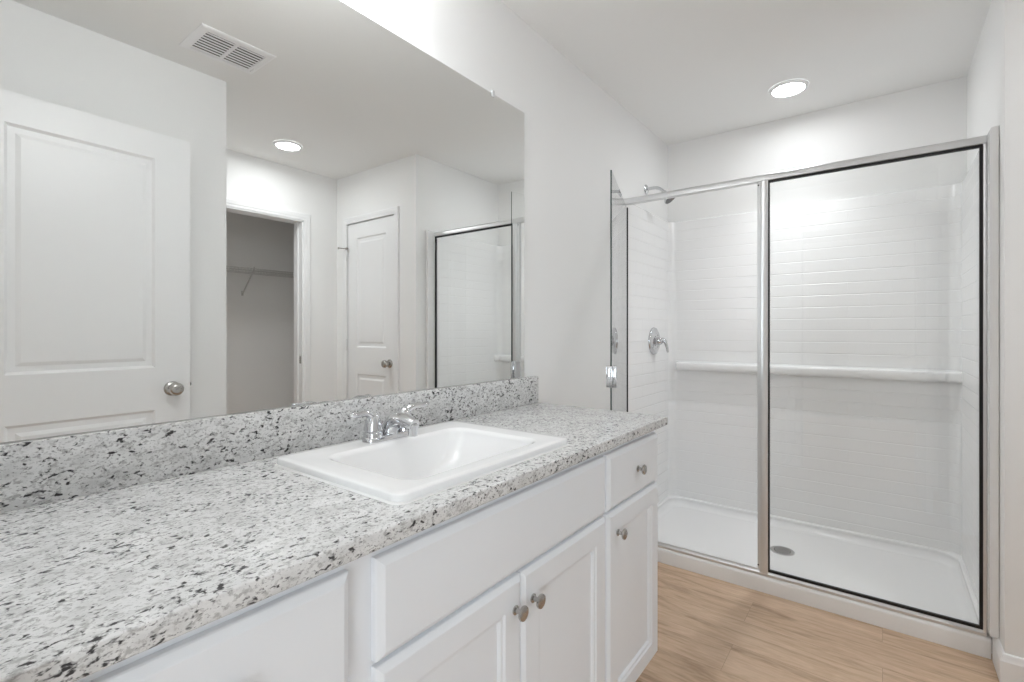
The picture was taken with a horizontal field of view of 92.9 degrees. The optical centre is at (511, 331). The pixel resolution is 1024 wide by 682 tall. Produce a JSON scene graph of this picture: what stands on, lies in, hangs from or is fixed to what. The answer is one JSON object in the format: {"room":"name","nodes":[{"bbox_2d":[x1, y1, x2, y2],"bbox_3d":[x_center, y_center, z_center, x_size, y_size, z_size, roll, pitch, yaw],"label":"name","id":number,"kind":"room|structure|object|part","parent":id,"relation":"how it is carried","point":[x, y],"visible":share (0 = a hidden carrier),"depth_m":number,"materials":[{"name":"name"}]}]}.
{"room":"bathroom","nodes":[
{"label":"bathroom","id":0,"kind":"room"},
{"bbox_2d":[0,0,667,443],"bbox_3d":[0.037,-0.031,2.045,0.120,2.440,3.420,0,0,37],"label":"wall","id":1,"kind":"structure","parent":0,"point":[575,132],"depth_m":2.16,"materials":[{"name":"white paint"}]},
{"bbox_2d":[0,0,523,442],"bbox_3d":[-0.413,-0.354,1.347,0.009,1.071,1.525,0,0,37],"label":"wall mirror","id":2,"kind":"object","parent":1,"relation":"attached to","point":[209,208],"visible":1,"depth_m":1.09,"materials":[{"name":"silver mirror"}]},
{"bbox_2d":[0,376,537,512],"bbox_3d":[-0.385,0.238,1.374,0.020,0.109,1.606,0,0,37],"label":"backsplash","id":3,"kind":"structure","parent":1,"relation":"attached to","point":[34,472],"depth_m":1.01,"materials":[{"name":"white stone"}]},
{"bbox_2d":[644,184,673,203],"bbox_3d":[0.891,-0.829,2.916,0.182,0.137,0.082,0,0,37],"label":"shower","id":4,"kind":"object","parent":1,"relation":"attached to","point":[646,188],"visible":0.66,"depth_m":2.92,"materials":[{"name":"silver metal"}]},
{"bbox_3d":[0.867,-0.852,2.935,0.116,0.052,0.019,0,0,37],"label":"arm","id":5,"kind":"part","parent":4,"relation":"part of","materials":[{"name":"silver metal"}]},
{"bbox_2d":[500,0,991,145],"bbox_3d":[0.138,-1.301,-0.067,4.500,0.100,6.660,0,0,37],"label":"ceiling","id":6,"kind":"structure","parent":0,"point":[687,70],"depth_m":2.15,"materials":[{"name":"white paint"}]},
{"bbox_2d":[769,79,808,96],"bbox_3d":[1.419,-1.245,2.499,0.181,0.012,0.181,0,0,37],"label":"recessed light","id":7,"kind":"object","parent":6,"relation":"in","point":[791,87],"visible":1,"depth_m":2.48,"materials":[{"name":"white paint"}]},
{"bbox_2d":[636,562,998,681],"bbox_3d":[0.138,1.239,-0.067,4.500,0.100,6.660,0,0,37],"label":"floor","id":8,"kind":"structure","parent":0,"point":[710,629],"depth_m":1.84,"materials":[{"name":"brown wood"}]},
{"bbox_2d":[74,560,355,681],"bbox_3d":[-0.537,0.756,0.719,0.570,0.866,0.379,0,0,37],"label":"vanity cabinet","id":9,"kind":"object","parent":8,"relation":"on","point":[305,631],"visible":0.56,"depth_m":0.61,"materials":[{"name":"white paint"}]},
{"bbox_2d":[356,454,604,681],"bbox_3d":[-0.181,0.756,1.187,0.570,0.866,0.797,0,0,37],"label":"vanity cabinet","id":10,"kind":"object","parent":8,"relation":"on","point":[510,587],"visible":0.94,"depth_m":0.98,"materials":[{"name":"white paint"}]},
{"bbox_2d":[0,402,667,681],"bbox_3d":[-0.170,0.307,1.210,0.560,0.030,1.606,0,0,37],"label":"countertop","id":11,"kind":"structure","parent":10,"relation":"on","point":[90,584],"depth_m":0.67,"materials":[{"name":"white stone"}]},
{"bbox_2d":[275,421,568,504],"bbox_3d":[-0.187,0.355,1.166,0.430,0.158,0.572,0,0,37],"label":"sink","id":12,"kind":"object","parent":11,"relation":"in","point":[446,455],"visible":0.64,"depth_m":1.17,"materials":[{"name":"white ceramic"}]},
{"bbox_2d":[348,401,428,442],"bbox_3d":[-0.288,0.235,1.244,0.130,0.082,0.253,0,0,37],"label":"faucet","id":13,"kind":"object","parent":12,"relation":"on","point":[401,423],"visible":1,"depth_m":1.22,"materials":[{"name":"silver metal"}]},
{"bbox_3d":[-0.366,0.213,1.199,0.025,0.038,0.088,0,0,30],"label":"lever","id":14,"kind":"part","parent":13,"relation":"part of","materials":[{"name":"silver metal"}]},
{"bbox_3d":[-0.350,0.236,1.227,0.047,0.068,0.047,0,0,37],"label":"handle","id":15,"kind":"part","parent":13,"relation":"part of","materials":[{"name":"silver metal"}]},
{"bbox_3d":[-0.320,0.269,1.268,0.048,0.013,0.156,0,0,37],"label":"plate","id":16,"kind":"part","parent":13,"relation":"part of","materials":[{"name":"silver metal"}]},
{"bbox_3d":[-0.289,0.241,1.244,0.128,0.069,0.047,0,0,37],"label":"spout","id":17,"kind":"part","parent":13,"relation":"part of","materials":[{"name":"silver metal"}]},
{"bbox_3d":[-0.289,0.236,1.308,0.047,0.068,0.047,0,0,37],"label":"handle","id":18,"kind":"part","parent":13,"relation":"part of","materials":[{"name":"silver metal"}]},
{"bbox_3d":[-0.266,0.213,1.331,0.025,0.038,0.088,0,0,44],"label":"lever","id":19,"kind":"part","parent":13,"relation":"part of","materials":[{"name":"silver metal"}]},
{"bbox_3d":[-0.097,0.801,0.887,0.019,0.576,0.368,0,0,37],"label":"door","id":20,"kind":"part","parent":10,"relation":"part of","materials":[{"name":"white paint"}]},
{"bbox_3d":[0.018,0.577,0.999,0.028,0.031,0.031,0,0,37],"label":"knob","id":21,"kind":"part","parent":10,"relation":"part of","materials":[{"name":"silver metal"}]},
{"bbox_3d":[0.057,0.580,1.050,0.028,0.031,0.031,0,0,37],"label":"knob","id":22,"kind":"part","parent":10,"relation":"part of","materials":[{"name":"silver metal"}]},
{"bbox_3d":[0.135,0.801,1.192,0.019,0.576,0.392,0,0,37],"label":"door","id":23,"kind":"part","parent":10,"relation":"part of","materials":[{"name":"white paint"}]},
{"bbox_2d":[601,430,657,681],"bbox_3d":[0.183,0.756,1.665,0.570,0.866,0.405,0,0,37],"label":"vanity cabinet","id":24,"kind":"object","parent":8,"relation":"on","point":[630,515],"visible":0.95,"depth_m":1.49,"materials":[{"name":"white paint"}]},
{"bbox_3d":[0.315,0.577,1.389,0.028,0.031,0.031,0,0,37],"label":"knob","id":25,"kind":"part","parent":24,"relation":"part of","materials":[{"name":"silver metal"}]},
{"bbox_3d":[0.365,0.712,1.526,0.018,0.778,0.405,0,0,37],"label":"frame","id":26,"kind":"part","parent":24,"relation":"part of","materials":[{"name":"white paint"}]},
{"bbox_3d":[0.377,0.425,1.510,0.019,0.159,0.378,0,0,37],"label":"drawer","id":27,"kind":"part","parent":24,"relation":"part of","materials":[{"name":"white paint"}]},
{"bbox_3d":[0.402,0.426,1.504,0.028,0.031,0.031,0,0,37],"label":"knob","id":28,"kind":"part","parent":24,"relation":"part of","materials":[{"name":"silver metal"}]},
{"bbox_2d":[658,495,992,658],"bbox_3d":[1.400,1.137,2.516,1.476,0.104,0.787,0,0,37],"label":"shower pan","id":29,"kind":"object","parent":8,"relation":"on","point":[930,579],"visible":0.9,"depth_m":2.37,"materials":[{"name":"white plastic"}]},
{"bbox_2d":[606,135,986,636],"bbox_3d":[0.985,0.198,1.971,1.427,1.836,0.668,0,0,37],"label":"shower door frame","id":30,"kind":"structure","parent":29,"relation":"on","point":[617,371],"depth_m":2.21,"materials":[{"name":"silver metal"}]},
{"bbox_3d":[0.412,0.187,2.012,0.042,0.090,0.040,0,0,19],"label":"door handle","id":31,"kind":"part","parent":30,"relation":"part of","materials":[{"name":"silver metal"}]},
{"bbox_3d":[0.513,0.208,2.313,0.006,1.742,0.667,0,0,19],"label":"door pane","id":32,"kind":"part","parent":30,"relation":"part of","materials":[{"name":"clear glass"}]},
{"bbox_3d":[1.155,0.208,2.237,0.045,1.792,0.034,0,0,37],"label":"post","id":33,"kind":"part","parent":30,"relation":"part of","materials":[{"name":"silver metal"}]},
{"bbox_3d":[1.177,-0.704,2.223,1.427,0.033,0.034,0,0,37],"label":"header rail","id":34,"kind":"part","parent":30,"relation":"part of","materials":[{"name":"silver metal"}]},
{"bbox_3d":[1.177,1.103,2.223,1.427,0.026,0.035,0,0,37],"label":"sill rail","id":35,"kind":"part","parent":30,"relation":"part of","materials":[{"name":"silver metal"}]},
{"bbox_2d":[668,76,966,221],"bbox_3d":[2.418,-0.031,2.309,3.349,2.440,0.116,0,0,37],"label":"wall","id":36,"kind":"structure","parent":0,"point":[935,113],"depth_m":2.72,"materials":[{"name":"white paint"}]},
{"bbox_2d":[627,126,998,637],"bbox_3d":[1.385,0.178,2.496,1.475,1.811,0.834,0,0,37],"label":"shower surround","id":37,"kind":"object","parent":36,"relation":"attached to","point":[874,299],"visible":0.98,"depth_m":2.68,"materials":[{"name":"white tile"}]},
{"bbox_3d":[0.785,0.178,2.907,0.024,1.811,0.761,0,0,37],"label":"panel","id":38,"kind":"part","parent":37,"relation":"part of","materials":[{"name":"white tile"}]},
{"bbox_2d":[648,327,668,354],"bbox_3d":[0.910,0.059,2.974,0.093,0.168,0.168,0,0,37],"label":"shower valve","id":39,"kind":"object","parent":37,"relation":"attached to","point":[654,340],"visible":1,"depth_m":2.96,"materials":[{"name":"silver metal"}]},
{"bbox_3d":[0.924,0.083,2.965,0.061,0.089,0.036,0,0,37],"label":"lever","id":40,"kind":"part","parent":39,"relation":"part of","materials":[{"name":"silver metal"}]},
{"bbox_3d":[1.615,0.178,2.799,1.475,1.811,0.074,0,0,37],"label":"panel","id":41,"kind":"part","parent":37,"relation":"part of","materials":[{"name":"white tile"}]},
{"bbox_3d":[1.940,0.178,2.027,0.024,1.811,0.761,0,0,37],"label":"panel","id":42,"kind":"part","parent":37,"relation":"part of","materials":[{"name":"white tile"}]},
{"bbox_2d":[967,0,1023,657],"bbox_3d":[2.331,-0.031,1.721,0.966,2.440,0.925,0,0,37],"label":"wall","id":43,"kind":"structure","parent":0,"point":[995,76],"depth_m":1.64,"materials":[{"name":"white paint"}]},
{"bbox_2d":[992,637,1023,681],"bbox_3d":[1.768,1.138,1.644,0.189,0.102,0.146,0,0,37],"label":"baseboard","id":44,"kind":"structure","parent":43,"relation":"attached to","point":[1009,668],"depth_m":1.64,"materials":[{"name":"white paint"}]}
]}

